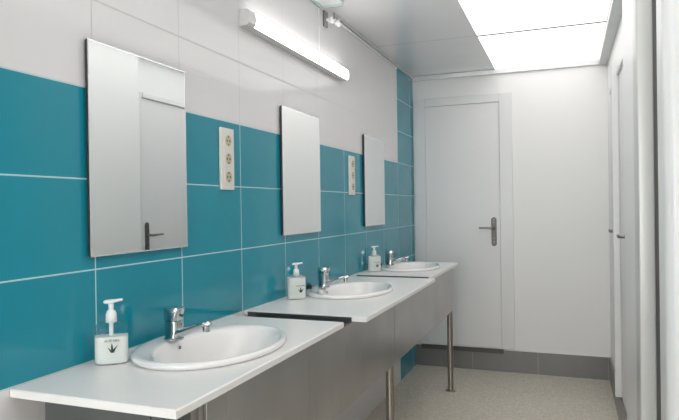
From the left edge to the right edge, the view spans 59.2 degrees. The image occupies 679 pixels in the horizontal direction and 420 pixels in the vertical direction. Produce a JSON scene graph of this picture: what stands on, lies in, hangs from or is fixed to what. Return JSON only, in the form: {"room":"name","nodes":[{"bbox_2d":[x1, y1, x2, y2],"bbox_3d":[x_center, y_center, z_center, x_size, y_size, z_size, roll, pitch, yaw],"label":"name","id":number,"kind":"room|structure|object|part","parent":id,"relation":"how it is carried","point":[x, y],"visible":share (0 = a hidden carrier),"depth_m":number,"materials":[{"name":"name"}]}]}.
{"room":"public restroom","nodes":[
{"label":"public restroom","id":0,"kind":"room"},
{"bbox_2d":[0,0,415,419],"bbox_3d":[-0.753,0.073,1.671,0.120,2.600,7.784,-1,0,21],"label":"wall","id":1,"kind":"structure","parent":0,"point":[237,258],"depth_m":2.13,"materials":[{"name":"tile"}]},
{"bbox_2d":[85,38,187,256],"bbox_3d":[-0.614,-0.173,1.852,0.016,0.602,0.449,-1,0,21],"label":"wall mirror","id":2,"kind":"object","parent":1,"relation":"attached to","point":[136,105],"visible":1,"depth_m":1.81,"materials":[{"name":"silver glass"}]},
{"bbox_2d":[219,127,233,189],"bbox_3d":[-0.436,-0.198,2.319,0.016,0.239,0.094,-1,0,21],"label":"strip","id":3,"kind":"object","parent":1,"relation":"attached to","point":[226,136],"visible":1,"depth_m":2.30,"materials":[{"name":"white plastic"}]},
{"bbox_2d":[224,132,231,148],"bbox_3d":[-0.433,-0.268,2.317,0.005,0.060,0.060,-1,0,21],"label":"outlet","id":4,"kind":"object","parent":3,"relation":"attached to","point":[227,135],"depth_m":2.31,"materials":[{"name":"beige plastic"}]},
{"bbox_2d":[224,169,232,184],"bbox_3d":[-0.431,-0.128,2.318,0.005,0.060,0.060,-1,0,21],"label":"outlet","id":5,"kind":"object","parent":3,"relation":"attached to","point":[228,173],"depth_m":2.31,"materials":[{"name":"beige plastic"}]},
{"bbox_2d":[224,151,232,166],"bbox_3d":[-0.432,-0.198,2.318,0.005,0.060,0.060,-1,0,21],"label":"outlet","id":6,"kind":"object","parent":3,"relation":"attached to","point":[228,155],"depth_m":2.32,"materials":[{"name":"beige plastic"}]},
{"bbox_2d":[239,9,348,80],"bbox_3d":[-0.176,-0.790,2.976,0.047,0.069,1.180,-1,0,21],"label":"wall lamp","id":7,"kind":"object","parent":1,"relation":"attached to","point":[248,19],"visible":1,"depth_m":2.78,"materials":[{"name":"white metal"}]},
{"bbox_2d":[280,105,320,235],"bbox_3d":[-0.189,-0.184,2.966,0.016,0.602,0.449,-1,0,21],"label":"wall mirror","id":8,"kind":"object","parent":1,"relation":"attached to","point":[299,131],"visible":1,"depth_m":2.93,"materials":[{"name":"silver glass"}]},
{"bbox_2d":[318,8,319,52],"bbox_3d":[-0.110,-0.957,3.211,0.005,0.254,0.005,-1,0,43],"label":"cable","id":9,"kind":"object","parent":1,"relation":"attached to","point":[318,8],"visible":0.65,"depth_m":3.21,"materials":[{"name":"silver metal"}]},
{"bbox_2d":[323,10,341,27],"bbox_3d":[-0.033,-1.053,3.313,0.080,0.085,0.117,-1,0,21],"label":"spotlight","id":10,"kind":"object","parent":1,"relation":"attached to","point":[338,22],"visible":1,"depth_m":3.29,"materials":[{"name":"grey metal"}]},
{"bbox_3d":[-0.077,-1.052,3.294,0.012,0.085,0.050,-1,0,21],"label":"bracket plate","id":11,"kind":"part","parent":10,"relation":"part of","materials":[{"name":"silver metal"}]},
{"bbox_2d":[348,155,354,194],"bbox_3d":[0.076,-0.211,3.662,0.016,0.239,0.094,-1,0,21],"label":"strip","id":12,"kind":"object","parent":1,"relation":"attached to","point":[351,159],"visible":1,"depth_m":3.64,"materials":[{"name":"white plastic"}]},
{"bbox_2d":[351,159,353,168],"bbox_3d":[0.079,-0.281,3.660,0.005,0.060,0.060,-1,0,21],"label":"outlet","id":13,"kind":"object","parent":12,"relation":"attached to","point":[352,160],"depth_m":3.65,"materials":[{"name":"beige plastic"}]},
{"bbox_2d":[351,182,354,191],"bbox_3d":[0.081,-0.141,3.660,0.005,0.060,0.060,-1,0,21],"label":"outlet","id":14,"kind":"object","parent":12,"relation":"attached to","point":[352,183],"depth_m":3.66,"materials":[{"name":"beige plastic"}]},
{"bbox_2d":[351,170,354,179],"bbox_3d":[0.080,-0.211,3.660,0.005,0.060,0.060,-1,0,21],"label":"outlet","id":15,"kind":"object","parent":12,"relation":"attached to","point":[352,171],"depth_m":3.66,"materials":[{"name":"beige plastic"}]},
{"bbox_2d":[335,18,396,68],"bbox_3d":[0.204,-1.100,4.032,0.012,0.012,1.360,-1,0,21],"label":"conduit pipe","id":16,"kind":"object","parent":1,"relation":"attached to","point":[345,27],"visible":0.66,"depth_m":3.95,"materials":[{"name":"white plastic"}]},
{"bbox_2d":[334,13,412,78],"bbox_3d":[0.299,-1.128,4.286,0.010,0.021,1.842,-1,0,21],"label":"trim","id":17,"kind":"structure","parent":1,"relation":"attached to","point":[336,16],"depth_m":4.04,"materials":[{"name":"silver metal"}]},
{"bbox_2d":[363,134,384,226],"bbox_3d":[0.237,-0.195,4.082,0.016,0.602,0.449,-1,0,21],"label":"wall mirror","id":18,"kind":"object","parent":1,"relation":"attached to","point":[373,148],"visible":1,"depth_m":4.05,"materials":[{"name":"silver glass"}]},
{"bbox_2d":[328,0,610,76],"bbox_3d":[0.104,-1.178,1.267,1.800,0.110,7.664,-1,0,21],"label":"ceiling","id":19,"kind":"structure","parent":0,"point":[423,37],"depth_m":3.85,"materials":[{"name":"grey paint"}]},
{"bbox_2d":[311,0,343,8],"bbox_3d":[-0.182,-1.108,2.852,0.126,0.034,0.820,-1,0,21],"label":"ceiling lamp","id":20,"kind":"object","parent":19,"relation":"attached to","point":[323,4],"visible":1,"depth_m":3.19,"materials":[{"name":"grey glass"}]},
{"bbox_3d":[-0.178,-1.112,2.844,0.114,0.027,0.808,-1,0,21],"label":"hatch panel","id":21,"kind":"part","parent":20,"relation":"part of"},
{"bbox_2d":[458,0,610,35],"bbox_3d":[1.088,-1.145,3.320,0.774,0.004,0.994,-1,0,21],"label":"recessed light","id":22,"kind":"object","parent":19,"relation":"in","point":[486,17],"visible":1,"depth_m":3.48,"materials":[{"name":"white plastic"}]},
{"bbox_2d":[477,21,605,36],"bbox_3d":[1.266,-1.146,3.787,0.774,0.002,0.020,-1,0,21],"label":"trim","id":23,"kind":"structure","parent":19,"relation":"attached to","point":[601,21],"depth_m":3.77,"materials":[{"name":"grey metal"}]},
{"bbox_2d":[478,22,605,68],"bbox_3d":[1.452,-1.154,4.272,0.774,0.004,1.034,-1,0,21],"label":"recessed light","id":24,"kind":"object","parent":19,"relation":"in","point":[577,43],"visible":1,"depth_m":4.20,"materials":[{"name":"white plastic"}]},
{"bbox_2d":[364,365,618,419],"bbox_3d":[0.086,1.412,1.300,1.920,0.100,7.904,-1,0,21],"label":"floor","id":25,"kind":"structure","parent":0,"point":[422,394],"depth_m":4.24,"materials":[{"name":"stone"}]},
{"bbox_2d":[45,268,455,419],"bbox_3d":[0.064,0.880,2.932,0.448,0.950,3.384,-1,0,21],"label":"stand","id":26,"kind":"object","parent":25,"relation":"on","point":[320,381],"visible":0.59,"depth_m":2.17,"materials":[{"name":"silver metal"}]},
{"bbox_3d":[-0.548,0.604,1.356,0.302,0.323,0.008,-1,0,21],"label":"panel","id":27,"kind":"part","parent":26,"relation":"part of","materials":[{"name":"grey laminate"}]},
{"bbox_3d":[-0.371,0.601,1.326,0.048,0.323,0.078,-1,0,21],"label":"corner post","id":28,"kind":"part","parent":26,"relation":"part of","materials":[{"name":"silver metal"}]},
{"bbox_2d":[10,316,343,419],"bbox_3d":[-0.382,0.426,1.800,0.470,0.019,1.002,-1,0,21],"label":"countertop","id":29,"kind":"structure","parent":26,"relation":"on","point":[126,387],"depth_m":1.46,"materials":[{"name":"white laminate"}]},
{"bbox_2d":[95,298,127,364],"bbox_3d":[-0.627,0.332,1.644,0.087,0.176,0.054,-1,0,-15],"label":"soap dispenser","id":30,"kind":"object","parent":29,"relation":"on","point":[111,348],"visible":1,"depth_m":1.63,"materials":[{"name":"white plastic"}]},
{"bbox_2d":[95,323,127,364],"bbox_3d":[-0.627,0.359,1.644,0.086,0.123,0.077,-1,0,21],"label":"bottle","id":31,"kind":"object","parent":30,"relation":"attached to","point":[111,348],"depth_m":1.62,"materials":[{"name":"grey plastic"}]},
{"bbox_2d":[163,306,211,340],"bbox_3d":[-0.464,0.349,1.832,0.165,0.100,0.056,-1,0,21],"label":"faucet","id":32,"kind":"object","parent":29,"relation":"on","point":[173,315],"visible":1,"depth_m":1.83,"materials":[{"name":"silver metal"}]},
{"bbox_3d":[-0.512,0.320,1.850,0.060,0.041,0.047,-1,0,21],"label":"lever","id":33,"kind":"part","parent":32,"relation":"part of","materials":[{"name":"silver metal"}]},
{"bbox_3d":[-0.447,0.366,1.826,0.129,0.061,0.043,-1,0,21],"label":"spout","id":34,"kind":"part","parent":32,"relation":"part of","materials":[{"name":"silver metal"}]},
{"bbox_2d":[131,324,286,370],"bbox_3d":[-0.381,0.468,1.814,0.414,0.142,0.554,-1,0,21],"label":"washbasin","id":35,"kind":"object","parent":29,"relation":"in","point":[224,345],"visible":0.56,"depth_m":1.90,"materials":[{"name":"white ceramic"}]},
{"bbox_3d":[-0.341,0.900,1.386,0.041,0.923,0.041,-1,0,21],"label":"leg","id":36,"kind":"part","parent":26,"relation":"part of","materials":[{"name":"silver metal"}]},
{"bbox_3d":[-0.026,0.593,2.146,0.012,0.323,1.610,-1,0,21],"label":"panel","id":37,"kind":"part","parent":26,"relation":"part of","materials":[{"name":"grey laminate"}]},
{"bbox_2d":[245,276,434,321],"bbox_3d":[0.081,0.411,2.936,0.524,0.019,1.255,-1,0,21],"label":"countertop","id":38,"kind":"structure","parent":26,"relation":"on","point":[364,309],"depth_m":2.58,"materials":[{"name":"white stone"}]},
{"bbox_2d":[287,262,305,298],"bbox_3d":[-0.198,0.323,2.736,0.085,0.166,0.054,-1,0,-9],"label":"soap dispenser","id":39,"kind":"object","parent":38,"relation":"on","point":[295,285],"visible":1,"depth_m":2.71,"materials":[{"name":"white plastic"}]},
{"bbox_2d":[287,276,305,298],"bbox_3d":[-0.196,0.348,2.736,0.087,0.116,0.072,-1,0,21],"label":"bottle","id":40,"kind":"object","parent":39,"relation":"attached to","point":[295,285],"depth_m":2.71,"materials":[{"name":"grey plastic"}]},
{"bbox_2d":[317,267,348,287],"bbox_3d":[-0.030,0.335,2.969,0.165,0.100,0.056,-1,0,21],"label":"faucet","id":41,"kind":"object","parent":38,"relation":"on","point":[324,281],"visible":1,"depth_m":2.96,"materials":[{"name":"silver metal"}]},
{"bbox_3d":[-0.079,0.305,2.987,0.060,0.041,0.047,-1,0,21],"label":"lever","id":42,"kind":"part","parent":41,"relation":"part of","materials":[{"name":"silver metal"}]},
{"bbox_3d":[-0.013,0.351,2.963,0.129,0.061,0.043,-1,0,21],"label":"spout","id":43,"kind":"part","parent":41,"relation":"part of","materials":[{"name":"silver metal"}]},
{"bbox_2d":[306,281,392,299],"bbox_3d":[0.053,0.453,2.951,0.414,0.142,0.554,-1,0,21],"label":"washbasin","id":44,"kind":"object","parent":38,"relation":"in","point":[350,289],"visible":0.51,"depth_m":3.07,"materials":[{"name":"white ceramic"}]},
{"bbox_3d":[0.247,0.885,2.928,0.041,0.923,0.041,-1,0,21],"label":"leg","id":45,"kind":"part","parent":26,"relation":"part of","materials":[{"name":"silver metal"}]},
{"bbox_2d":[354,261,457,277],"bbox_3d":[0.482,0.404,4.051,0.480,0.019,0.935,-1,0,21],"label":"countertop","id":46,"kind":"structure","parent":26,"relation":"on","point":[445,266],"depth_m":3.77,"materials":[{"name":"white stone"}]},
{"bbox_2d":[368,246,380,271],"bbox_3d":[0.225,0.315,3.872,0.085,0.166,0.054,-1,0,-3],"label":"soap dispenser","id":47,"kind":"object","parent":46,"relation":"on","point":[374,262],"visible":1,"depth_m":3.85,"materials":[{"name":"white plastic"}]},
{"bbox_2d":[368,255,380,271],"bbox_3d":[0.225,0.340,3.872,0.086,0.116,0.068,-1,0,21],"label":"bottle","id":48,"kind":"object","parent":47,"relation":"attached to","point":[374,262],"depth_m":3.85,"materials":[{"name":"grey plastic"}]},
{"bbox_2d":[385,250,408,264],"bbox_3d":[0.394,0.326,4.081,0.165,0.100,0.056,-1,0,21],"label":"faucet","id":49,"kind":"object","parent":46,"relation":"on","point":[389,254],"visible":1,"depth_m":4.08,"materials":[{"name":"silver metal"}]},
{"bbox_3d":[0.346,0.297,4.099,0.060,0.041,0.047,-1,0,21],"label":"lever","id":50,"kind":"part","parent":49,"relation":"part of","materials":[{"name":"silver metal"}]},
{"bbox_3d":[0.411,0.343,4.075,0.129,0.061,0.043,-1,0,21],"label":"spout","id":51,"kind":"part","parent":49,"relation":"part of","materials":[{"name":"silver metal"}]},
{"bbox_2d":[381,262,440,271],"bbox_3d":[0.477,0.445,4.063,0.414,0.142,0.554,-1,0,21],"label":"washbasin","id":52,"kind":"object","parent":46,"relation":"in","point":[400,266],"visible":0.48,"depth_m":4.18,"materials":[{"name":"white ceramic"}]},
{"bbox_3d":[0.545,0.577,3.643,0.012,0.323,1.585,-1,0,21],"label":"panel","id":53,"kind":"part","parent":26,"relation":"part of","materials":[{"name":"silver metal"}]},
{"bbox_3d":[0.816,0.870,4.418,0.041,0.923,0.041,-1,0,21],"label":"leg","id":54,"kind":"part","parent":26,"relation":"part of","materials":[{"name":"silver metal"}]},
{"bbox_2d":[412,64,610,356],"bbox_3d":[1.510,0.025,4.909,1.800,2.600,0.120,-1,0,21],"label":"wall","id":55,"kind":"structure","parent":0,"point":[560,116],"depth_m":4.75,"materials":[{"name":"white paint"}]},
{"bbox_2d":[414,92,514,353],"bbox_3d":[1.027,0.115,4.991,0.814,2.137,0.071,-1,0,21],"label":"door","id":56,"kind":"structure","parent":55,"relation":"in","point":[461,182],"depth_m":4.99,"materials":[{"name":"white paint"}]},
{"bbox_3d":[1.212,0.149,4.912,0.124,0.018,0.056,-1,0,21],"label":"lever","id":57,"kind":"part","parent":56,"relation":"part of","materials":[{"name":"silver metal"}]},
{"bbox_3d":[1.273,0.178,4.922,0.042,0.238,0.005,-1,0,21],"label":"handle plate","id":58,"kind":"part","parent":56,"relation":"part of","materials":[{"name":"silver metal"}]},
{"bbox_2d":[412,59,598,81],"bbox_3d":[1.346,-1.137,4.884,1.540,0.039,0.022,-1,0,21],"label":"trim","id":59,"kind":"structure","parent":55,"relation":"attached to","point":[590,62],"depth_m":4.87,"materials":[{"name":"silver metal"}]},
{"bbox_2d":[416,343,609,379],"bbox_3d":[1.377,1.236,4.901,1.528,0.182,0.012,-1,0,21],"label":"baseboard","id":60,"kind":"structure","parent":55,"relation":"attached to","point":[516,361],"depth_m":4.85,"materials":[{"name":"grey tile"}]},
{"bbox_2d":[607,0,636,419],"bbox_3d":[0.827,0.053,1.004,0.292,2.600,7.664,-1,0,21],"label":"wall","id":61,"kind":"structure","parent":0,"point":[623,41],"depth_m":2.83,"materials":[{"name":"white paint"}]},
{"bbox_2d":[599,0,621,64],"bbox_3d":[1.565,-1.131,3.385,0.062,0.044,2.622,-1,0,21],"label":"trim","id":62,"kind":"structure","parent":61,"relation":"attached to","point":[615,10],"depth_m":3.70,"materials":[{"name":"silver metal"}]},
{"bbox_2d":[608,85,613,354],"bbox_3d":[1.832,0.139,3.983,0.100,1.999,0.671,-1,0,21],"label":"door","id":63,"kind":"structure","parent":61,"relation":"in","point":[609,230],"depth_m":4.27,"materials":[{"name":"white paint"}]},
{"bbox_2d":[609,357,626,419],"bbox_3d":[1.788,1.238,3.820,0.012,0.176,1.739,-1,0,21],"label":"baseboard","id":64,"kind":"structure","parent":61,"relation":"attached to","point":[622,415],"depth_m":3.96,"materials":[{"name":"grey tile"}]},
{"bbox_2d":[611,52,626,409],"bbox_3d":[1.595,0.133,3.363,0.100,2.024,0.705,-1,0,21],"label":"door","id":65,"kind":"structure","parent":61,"relation":"in","point":[616,77],"depth_m":3.64,"materials":[{"name":"white paint"}]},
{"bbox_2d":[632,0,656,419],"bbox_3d":[1.080,0.102,2.115,0.052,2.484,0.120,-1,0,21],"label":"trim","id":66,"kind":"structure","parent":61,"relation":"attached to","point":[642,36],"depth_m":2.06,"materials":[{"name":"grey metal"}]},
{"bbox_2d":[652,0,660,419],"bbox_3d":[1.158,0.101,2.133,0.079,2.484,0.030,-1,0,21],"label":"trim","id":67,"kind":"structure","parent":61,"relation":"attached to","point":[653,1],"depth_m":2.13,"materials":[{"name":"grey"}]},
{"bbox_2d":[656,0,678,419],"bbox_3d":[0.996,0.105,1.740,0.103,2.484,0.160,-1,0,21],"label":"trim","id":68,"kind":"structure","parent":61,"relation":"attached to","point":[667,11],"depth_m":1.69,"materials":[{"name":"white paint"}]}
]}

